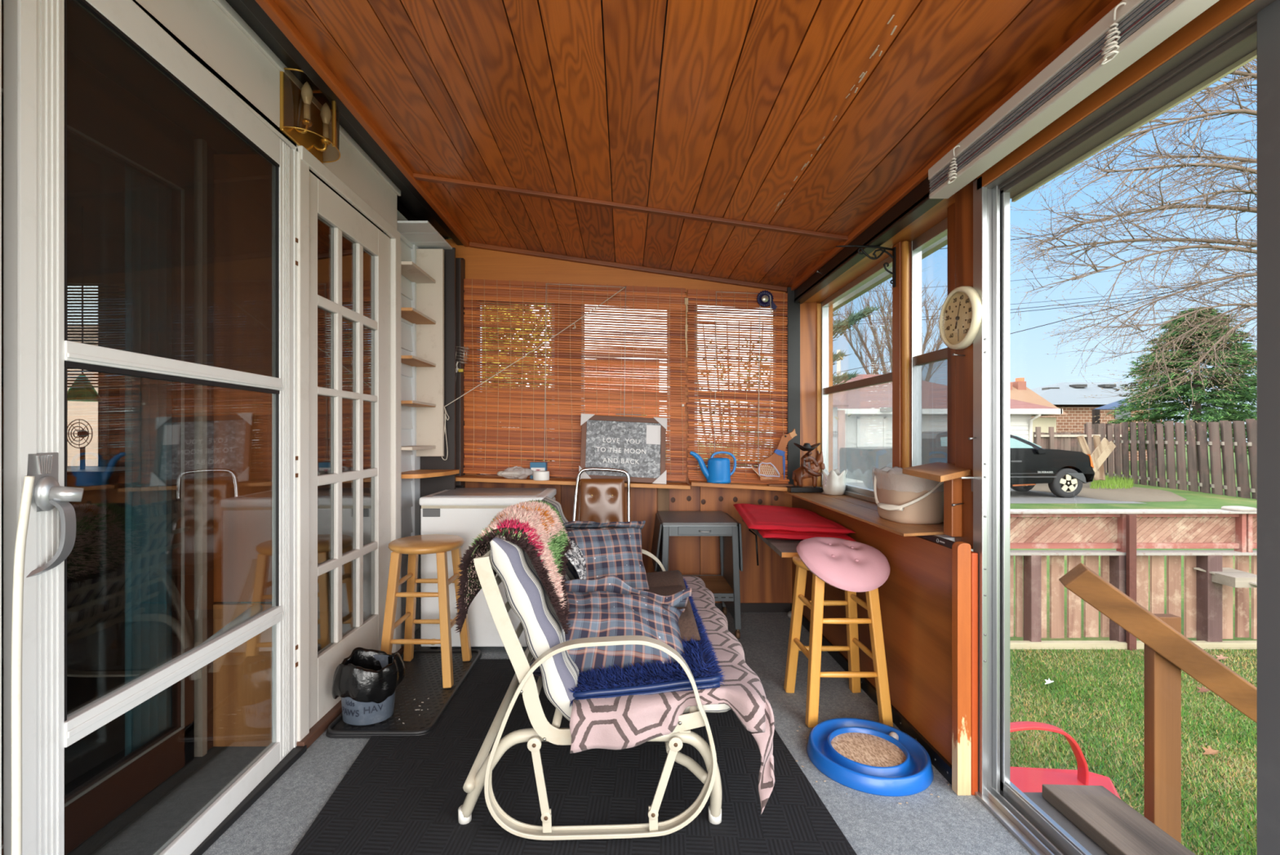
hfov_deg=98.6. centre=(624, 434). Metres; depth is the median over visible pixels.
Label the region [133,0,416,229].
wall
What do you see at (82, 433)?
fan
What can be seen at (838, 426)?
shed
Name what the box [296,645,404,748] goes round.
baseboard
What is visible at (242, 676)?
plywood panel
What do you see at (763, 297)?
rosette
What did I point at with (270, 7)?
trim
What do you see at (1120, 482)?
weeds
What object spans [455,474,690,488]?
shelf
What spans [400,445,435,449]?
corner shelf
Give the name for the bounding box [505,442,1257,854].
lawn
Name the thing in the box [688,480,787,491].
shelf
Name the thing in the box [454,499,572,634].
blanket
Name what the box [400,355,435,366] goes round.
corner shelf
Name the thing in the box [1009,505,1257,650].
lattice fence
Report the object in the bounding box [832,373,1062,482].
garage
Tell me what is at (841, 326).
pine tree
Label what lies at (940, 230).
window
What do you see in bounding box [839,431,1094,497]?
pickup truck
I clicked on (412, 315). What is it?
corner shelf
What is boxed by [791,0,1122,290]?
trim
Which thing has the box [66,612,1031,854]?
floor
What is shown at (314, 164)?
trim
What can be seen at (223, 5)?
trim
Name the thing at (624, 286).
cord
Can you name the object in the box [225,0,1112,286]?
ceiling
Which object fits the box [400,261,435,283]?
corner shelf
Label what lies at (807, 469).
figurine
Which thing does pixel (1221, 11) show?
trim
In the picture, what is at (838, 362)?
utility pole
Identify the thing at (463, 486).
wall
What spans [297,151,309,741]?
trim
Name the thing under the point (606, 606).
plaid pillow
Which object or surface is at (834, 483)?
flower pot
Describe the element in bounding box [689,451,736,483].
watering can
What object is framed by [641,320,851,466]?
bush
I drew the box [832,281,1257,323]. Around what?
overhead wire
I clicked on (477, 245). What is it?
trim
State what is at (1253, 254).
overhead wire
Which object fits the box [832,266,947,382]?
bare tree
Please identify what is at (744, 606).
baseboard
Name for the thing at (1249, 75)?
bare tree
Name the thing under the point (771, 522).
pad
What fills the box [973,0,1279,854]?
sliding door
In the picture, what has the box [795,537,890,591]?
seat cushion
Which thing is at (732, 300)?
bamboo blind
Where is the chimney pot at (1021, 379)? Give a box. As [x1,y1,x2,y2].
[1015,377,1024,381]
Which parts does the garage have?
door casing, door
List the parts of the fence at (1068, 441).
post, post, rail, post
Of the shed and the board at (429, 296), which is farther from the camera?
the shed
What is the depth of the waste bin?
2.06 m
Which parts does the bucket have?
handle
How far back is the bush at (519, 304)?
7.30 m
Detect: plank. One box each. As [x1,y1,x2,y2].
[742,518,801,557]
[1042,783,1195,854]
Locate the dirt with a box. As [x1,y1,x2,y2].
[1031,482,1186,502]
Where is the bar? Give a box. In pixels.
[917,534,955,547]
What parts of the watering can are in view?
spout, handle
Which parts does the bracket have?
arm, plate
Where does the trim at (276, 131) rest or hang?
attached to the wall at (95, 562)
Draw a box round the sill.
[780,490,944,536]
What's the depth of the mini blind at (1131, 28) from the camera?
1.23 m
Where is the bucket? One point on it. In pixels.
(900, 497)
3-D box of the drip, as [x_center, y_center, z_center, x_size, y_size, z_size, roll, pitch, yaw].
[0.645,-0.967,1.827,0.030,0.005,1.114,0,0,1]
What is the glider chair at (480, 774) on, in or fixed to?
on the floor mat
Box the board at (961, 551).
[951,541,971,795]
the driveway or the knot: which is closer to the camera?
the knot
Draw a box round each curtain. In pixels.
[124,374,171,756]
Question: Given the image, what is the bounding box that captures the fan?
[66,418,93,469]
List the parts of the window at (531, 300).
meeting rail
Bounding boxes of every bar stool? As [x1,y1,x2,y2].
[380,533,471,688]
[783,554,893,727]
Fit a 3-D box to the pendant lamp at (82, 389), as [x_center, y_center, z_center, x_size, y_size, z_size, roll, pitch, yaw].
[-3.107,-0.751,3.150,0.170,1.118,0.170,0,0,0]
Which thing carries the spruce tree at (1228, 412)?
on the lawn at (1195, 500)
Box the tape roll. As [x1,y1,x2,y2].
[533,470,549,480]
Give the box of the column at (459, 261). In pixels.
[455,257,463,485]
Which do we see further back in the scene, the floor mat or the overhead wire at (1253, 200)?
the overhead wire at (1253, 200)
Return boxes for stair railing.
[1058,562,1257,843]
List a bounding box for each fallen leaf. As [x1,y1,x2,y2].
[1196,685,1210,692]
[1200,745,1221,755]
[1215,653,1229,659]
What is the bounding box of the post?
[947,177,977,549]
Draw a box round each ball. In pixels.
[786,610,791,617]
[888,731,898,740]
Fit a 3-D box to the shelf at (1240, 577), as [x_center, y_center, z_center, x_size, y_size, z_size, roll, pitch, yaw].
[4.870,1.130,4.310,0.495,0.097,0.320,0,0,0]
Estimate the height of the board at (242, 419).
1.550 m
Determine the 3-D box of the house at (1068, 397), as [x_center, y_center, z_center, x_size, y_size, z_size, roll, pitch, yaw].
[31.433,-1.055,40.700,11.322,5.530,10.600,0,0,0]
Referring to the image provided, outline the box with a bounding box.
[529,462,546,478]
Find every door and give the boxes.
[1,4,217,854]
[3,0,297,854]
[309,171,390,728]
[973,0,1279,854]
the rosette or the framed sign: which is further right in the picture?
the rosette
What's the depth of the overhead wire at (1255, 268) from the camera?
18.36 m
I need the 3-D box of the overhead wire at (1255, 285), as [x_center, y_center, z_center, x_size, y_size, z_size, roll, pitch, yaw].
[14.800,-4.834,21.000,14.427,0.636,0.022,0,0,44]
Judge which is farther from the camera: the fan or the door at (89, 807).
the fan
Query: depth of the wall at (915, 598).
2.01 m
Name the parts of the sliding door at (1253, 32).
panel frame, head rail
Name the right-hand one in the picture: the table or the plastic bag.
the table
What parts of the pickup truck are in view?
trim, hub shadow plate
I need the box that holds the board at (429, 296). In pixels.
[416,248,444,456]
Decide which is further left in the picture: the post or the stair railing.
the post
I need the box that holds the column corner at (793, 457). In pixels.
[786,286,799,485]
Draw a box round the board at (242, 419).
[213,386,271,601]
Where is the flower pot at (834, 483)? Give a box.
[822,468,847,495]
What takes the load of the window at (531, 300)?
in the wall at (769, 581)
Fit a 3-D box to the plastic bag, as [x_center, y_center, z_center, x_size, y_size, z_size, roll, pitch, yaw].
[-0.648,0.231,3.298,0.236,0.083,0.108,0,0,3]
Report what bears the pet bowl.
on the floor
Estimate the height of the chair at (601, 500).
0.922 m
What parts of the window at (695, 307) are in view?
meeting rail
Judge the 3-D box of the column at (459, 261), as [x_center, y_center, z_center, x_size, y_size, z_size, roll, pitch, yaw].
[-1.020,-0.380,3.365,0.050,1.380,0.070,0,0,0]
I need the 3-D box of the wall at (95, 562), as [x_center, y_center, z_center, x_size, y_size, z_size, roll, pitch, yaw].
[-2.690,-0.090,1.925,3.020,2.600,3.450,0,0,0]
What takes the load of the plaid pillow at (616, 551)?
on the seat cushion at (645, 679)
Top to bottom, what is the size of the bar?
0.020 m
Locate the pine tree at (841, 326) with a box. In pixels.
[832,305,880,386]
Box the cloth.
[564,539,586,579]
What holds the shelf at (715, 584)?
attached to the table
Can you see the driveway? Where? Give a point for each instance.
(1030, 496)
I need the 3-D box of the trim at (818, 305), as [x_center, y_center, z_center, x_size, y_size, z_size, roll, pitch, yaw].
[1.202,-0.238,3.417,0.025,1.144,0.023,0,0,0]
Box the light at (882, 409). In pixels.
[880,407,892,411]
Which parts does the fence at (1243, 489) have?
rail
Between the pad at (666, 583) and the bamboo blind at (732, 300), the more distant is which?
the bamboo blind at (732, 300)
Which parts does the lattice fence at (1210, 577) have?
post, post, rail, lattice panel, board, post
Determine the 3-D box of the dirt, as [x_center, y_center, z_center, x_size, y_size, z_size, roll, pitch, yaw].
[14.479,1.704,16.715,4.159,0.012,5.570,0,0,0]
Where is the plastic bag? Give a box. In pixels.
[497,470,519,476]
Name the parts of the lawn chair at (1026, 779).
arm, seat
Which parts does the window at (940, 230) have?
meeting rail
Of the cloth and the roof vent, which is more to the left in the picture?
the cloth
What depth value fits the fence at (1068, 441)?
23.50 m
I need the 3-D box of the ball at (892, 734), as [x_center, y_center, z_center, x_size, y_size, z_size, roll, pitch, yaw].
[0.959,1.079,1.962,0.033,0.033,0.032,0,0,0]
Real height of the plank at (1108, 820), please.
0.042 m
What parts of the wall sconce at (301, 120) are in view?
plate, arm, bulb, arm, bulb, lamp shade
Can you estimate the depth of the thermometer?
1.76 m
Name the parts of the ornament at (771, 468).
wing trim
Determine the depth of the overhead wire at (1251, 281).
21.09 m
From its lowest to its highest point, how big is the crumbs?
0.003 m
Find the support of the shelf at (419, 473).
attached to the wall at (95, 562)
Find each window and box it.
[476,299,554,474]
[581,297,670,470]
[694,306,776,473]
[820,256,892,503]
[892,217,947,521]
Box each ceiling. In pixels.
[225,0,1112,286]
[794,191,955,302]
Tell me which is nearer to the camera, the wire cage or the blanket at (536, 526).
the blanket at (536, 526)
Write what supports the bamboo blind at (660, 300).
attached to the window at (604, 298)
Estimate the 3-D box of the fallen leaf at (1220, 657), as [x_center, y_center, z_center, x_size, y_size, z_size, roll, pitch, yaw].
[4.500,1.683,4.144,0.071,0.034,0.075,0,0,-32]
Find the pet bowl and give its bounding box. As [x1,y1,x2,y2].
[806,717,933,796]
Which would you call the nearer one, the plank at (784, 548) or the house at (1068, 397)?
the plank at (784, 548)
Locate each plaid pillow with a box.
[529,574,691,676]
[563,520,648,591]
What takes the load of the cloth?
on the blanket at (536, 526)
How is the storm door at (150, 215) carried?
in the wall at (202, 26)
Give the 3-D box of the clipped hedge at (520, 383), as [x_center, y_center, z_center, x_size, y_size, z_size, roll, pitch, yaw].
[-1.418,0.583,5.504,2.185,2.227,0.841,0,0,0]
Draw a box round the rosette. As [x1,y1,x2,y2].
[756,289,777,309]
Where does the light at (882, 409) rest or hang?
attached to the garage
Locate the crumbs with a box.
[795,726,949,804]
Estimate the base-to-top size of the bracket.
0.181 m
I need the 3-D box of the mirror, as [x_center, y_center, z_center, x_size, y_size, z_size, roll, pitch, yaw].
[11.054,0.444,14.640,0.243,0.178,0.080,0,0,0]
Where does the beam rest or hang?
attached to the ceiling at (712, 108)
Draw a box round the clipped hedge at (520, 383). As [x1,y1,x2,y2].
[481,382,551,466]
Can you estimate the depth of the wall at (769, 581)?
3.44 m
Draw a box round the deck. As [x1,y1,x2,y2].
[1022,791,1108,854]
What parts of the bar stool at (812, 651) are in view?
leg, seat, leg, leg, leg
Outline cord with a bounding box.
[441,286,625,460]
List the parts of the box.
white panel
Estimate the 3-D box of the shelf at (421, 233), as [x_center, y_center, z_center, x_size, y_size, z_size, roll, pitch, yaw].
[-1.124,-1.076,2.991,0.252,0.012,0.418,0,0,0]
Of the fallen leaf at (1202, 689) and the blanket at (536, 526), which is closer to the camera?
the blanket at (536, 526)
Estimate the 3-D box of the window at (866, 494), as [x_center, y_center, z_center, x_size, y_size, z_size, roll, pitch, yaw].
[1.236,-0.243,2.913,0.048,1.154,1.025,0,0,0]
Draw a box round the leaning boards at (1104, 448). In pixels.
[1076,435,1115,480]
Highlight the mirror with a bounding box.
[1035,447,1045,453]
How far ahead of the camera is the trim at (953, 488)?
1.79 m
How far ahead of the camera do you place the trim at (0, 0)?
0.96 m
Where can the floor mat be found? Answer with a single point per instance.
(401, 794)
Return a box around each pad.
[644,569,700,641]
[733,503,856,541]
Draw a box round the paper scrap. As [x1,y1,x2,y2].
[1044,678,1053,684]
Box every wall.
[1,97,417,835]
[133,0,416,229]
[219,601,240,603]
[382,209,413,639]
[420,247,455,508]
[444,239,832,602]
[455,257,465,488]
[791,495,973,764]
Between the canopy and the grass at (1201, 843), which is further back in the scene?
the canopy
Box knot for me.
[671,495,778,504]
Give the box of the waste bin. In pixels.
[331,647,405,725]
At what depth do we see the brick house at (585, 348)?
12.00 m
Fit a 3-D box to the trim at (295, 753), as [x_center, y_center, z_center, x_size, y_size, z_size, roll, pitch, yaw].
[-1.137,1.099,1.275,0.045,0.022,1.310,0,0,0]
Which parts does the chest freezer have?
lid, lid panel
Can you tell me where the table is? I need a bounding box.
[651,511,759,638]
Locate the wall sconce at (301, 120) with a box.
[280,67,340,164]
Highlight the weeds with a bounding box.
[1088,470,1135,488]
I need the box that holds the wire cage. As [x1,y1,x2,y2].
[455,346,470,381]
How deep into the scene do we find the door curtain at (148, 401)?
1.72 m
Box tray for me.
[325,648,481,737]
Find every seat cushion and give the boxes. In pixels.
[568,578,724,706]
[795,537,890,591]
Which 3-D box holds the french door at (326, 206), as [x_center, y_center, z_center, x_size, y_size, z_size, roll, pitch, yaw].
[-1.167,0.060,2.342,0.035,2.040,0.715,0,0,0]
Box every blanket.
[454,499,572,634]
[569,575,774,814]
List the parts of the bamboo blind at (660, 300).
torn strip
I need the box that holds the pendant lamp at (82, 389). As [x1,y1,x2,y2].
[66,369,102,401]
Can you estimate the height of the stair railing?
1.289 m
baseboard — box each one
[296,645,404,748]
[715,602,792,612]
[790,604,951,785]
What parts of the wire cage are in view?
wire frame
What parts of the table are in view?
leg, panel, leg, drawer, leg, panel, leg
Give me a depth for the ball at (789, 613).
3.30 m
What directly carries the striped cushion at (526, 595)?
on the glider chair at (480, 774)
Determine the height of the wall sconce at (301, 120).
0.214 m
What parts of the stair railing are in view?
handrail, post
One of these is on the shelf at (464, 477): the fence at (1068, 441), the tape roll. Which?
the tape roll
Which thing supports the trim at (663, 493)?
attached to the wall at (769, 581)
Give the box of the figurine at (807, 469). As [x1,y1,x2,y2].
[786,442,825,492]
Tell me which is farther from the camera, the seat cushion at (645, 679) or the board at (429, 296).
the board at (429, 296)
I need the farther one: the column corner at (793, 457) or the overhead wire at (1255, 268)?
the overhead wire at (1255, 268)
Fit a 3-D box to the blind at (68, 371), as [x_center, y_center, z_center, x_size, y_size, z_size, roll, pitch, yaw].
[-3.460,-0.640,3.575,0.520,0.672,0.003,0,0,0]
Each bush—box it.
[481,304,551,461]
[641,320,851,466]
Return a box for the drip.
[774,14,897,211]
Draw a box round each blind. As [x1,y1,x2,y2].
[66,367,124,387]
[463,278,688,480]
[686,288,789,484]
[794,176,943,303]
[928,0,1218,198]
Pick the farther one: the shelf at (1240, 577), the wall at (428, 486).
the shelf at (1240, 577)
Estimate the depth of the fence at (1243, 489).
16.60 m
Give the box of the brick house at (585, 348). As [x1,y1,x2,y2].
[585,348,666,417]
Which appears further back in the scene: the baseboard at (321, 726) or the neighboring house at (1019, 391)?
the neighboring house at (1019, 391)
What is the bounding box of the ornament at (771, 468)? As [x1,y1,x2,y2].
[751,428,796,486]
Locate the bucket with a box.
[873,470,943,524]
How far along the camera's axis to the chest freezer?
2.80 m
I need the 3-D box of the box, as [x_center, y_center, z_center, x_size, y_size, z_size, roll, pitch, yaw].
[-0.527,0.220,3.359,0.096,0.100,0.062,0,0,0]
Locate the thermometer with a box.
[938,285,982,349]
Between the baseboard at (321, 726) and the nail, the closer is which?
the nail
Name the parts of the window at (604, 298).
meeting rail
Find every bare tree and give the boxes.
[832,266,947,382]
[1009,57,1257,437]
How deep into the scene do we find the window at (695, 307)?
3.46 m
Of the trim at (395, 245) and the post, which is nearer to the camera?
the post
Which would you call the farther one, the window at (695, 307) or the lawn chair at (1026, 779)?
the window at (695, 307)
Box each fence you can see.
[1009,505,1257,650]
[1033,422,1122,473]
[1100,418,1257,499]
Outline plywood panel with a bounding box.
[213,603,271,746]
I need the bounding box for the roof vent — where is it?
[1041,384,1115,390]
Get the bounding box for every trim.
[0,0,1,854]
[132,0,296,150]
[190,744,306,854]
[212,0,400,195]
[255,0,469,246]
[297,145,399,241]
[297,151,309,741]
[390,238,400,653]
[410,244,420,631]
[413,173,848,241]
[468,241,787,292]
[657,488,669,570]
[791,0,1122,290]
[816,303,821,486]
[832,235,947,311]
[943,478,962,536]
[971,551,977,795]
[977,0,1254,189]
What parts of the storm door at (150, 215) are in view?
handle, meeting rail, rail, hinge rail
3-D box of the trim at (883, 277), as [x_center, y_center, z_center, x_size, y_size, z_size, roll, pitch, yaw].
[1.420,-0.929,3.050,0.040,0.162,1.500,0,0,0]
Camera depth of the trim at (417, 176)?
2.53 m
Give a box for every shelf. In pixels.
[396,220,452,248]
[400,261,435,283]
[400,306,435,324]
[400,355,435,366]
[400,400,435,406]
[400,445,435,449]
[400,469,459,478]
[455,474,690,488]
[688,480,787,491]
[695,575,733,592]
[902,462,973,491]
[1193,567,1257,587]
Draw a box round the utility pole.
[836,349,843,375]
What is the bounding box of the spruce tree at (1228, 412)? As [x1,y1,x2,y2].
[1106,306,1257,471]
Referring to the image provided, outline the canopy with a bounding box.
[1092,398,1159,465]
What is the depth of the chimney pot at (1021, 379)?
33.60 m
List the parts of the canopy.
post, post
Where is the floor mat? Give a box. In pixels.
[291,658,857,854]
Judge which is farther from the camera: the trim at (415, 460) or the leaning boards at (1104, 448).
the leaning boards at (1104, 448)
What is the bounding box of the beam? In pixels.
[240,0,462,244]
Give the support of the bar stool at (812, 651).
on the floor
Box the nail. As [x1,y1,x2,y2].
[951,352,964,355]
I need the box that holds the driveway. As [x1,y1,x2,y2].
[845,482,1146,503]
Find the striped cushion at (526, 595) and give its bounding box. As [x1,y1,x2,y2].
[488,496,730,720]
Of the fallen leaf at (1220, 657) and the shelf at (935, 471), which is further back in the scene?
the fallen leaf at (1220, 657)
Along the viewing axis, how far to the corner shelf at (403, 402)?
2.88 m
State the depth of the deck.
1.63 m
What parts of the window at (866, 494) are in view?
meeting rail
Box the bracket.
[835,244,895,287]
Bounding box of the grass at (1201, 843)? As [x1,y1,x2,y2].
[1009,645,1257,854]
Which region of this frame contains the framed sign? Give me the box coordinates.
[578,413,666,484]
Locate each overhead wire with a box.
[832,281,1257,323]
[833,284,1257,325]
[835,267,1257,373]
[844,280,1253,314]
[870,253,1257,291]
[940,200,1257,248]
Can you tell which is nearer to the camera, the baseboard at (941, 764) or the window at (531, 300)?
the baseboard at (941, 764)
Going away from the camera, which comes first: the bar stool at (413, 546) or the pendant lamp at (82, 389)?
the bar stool at (413, 546)
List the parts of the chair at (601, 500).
backrest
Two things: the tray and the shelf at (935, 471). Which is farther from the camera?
the tray
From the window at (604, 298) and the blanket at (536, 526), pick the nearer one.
the blanket at (536, 526)
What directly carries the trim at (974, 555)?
attached to the wall at (915, 598)
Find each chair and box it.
[457,549,721,839]
[572,466,630,528]
[1009,720,1120,799]
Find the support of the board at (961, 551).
on the floor
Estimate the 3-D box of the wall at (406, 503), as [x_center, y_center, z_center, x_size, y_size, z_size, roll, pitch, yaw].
[-1.208,-0.030,2.967,0.025,2.320,0.385,0,0,0]
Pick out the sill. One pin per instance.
(865, 511)
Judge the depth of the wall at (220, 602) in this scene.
1.96 m
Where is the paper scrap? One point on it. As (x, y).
(1048, 681)
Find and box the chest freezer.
[419,488,556,648]
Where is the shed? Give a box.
[740,398,848,472]
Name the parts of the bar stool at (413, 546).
leg, leg, seat, leg, leg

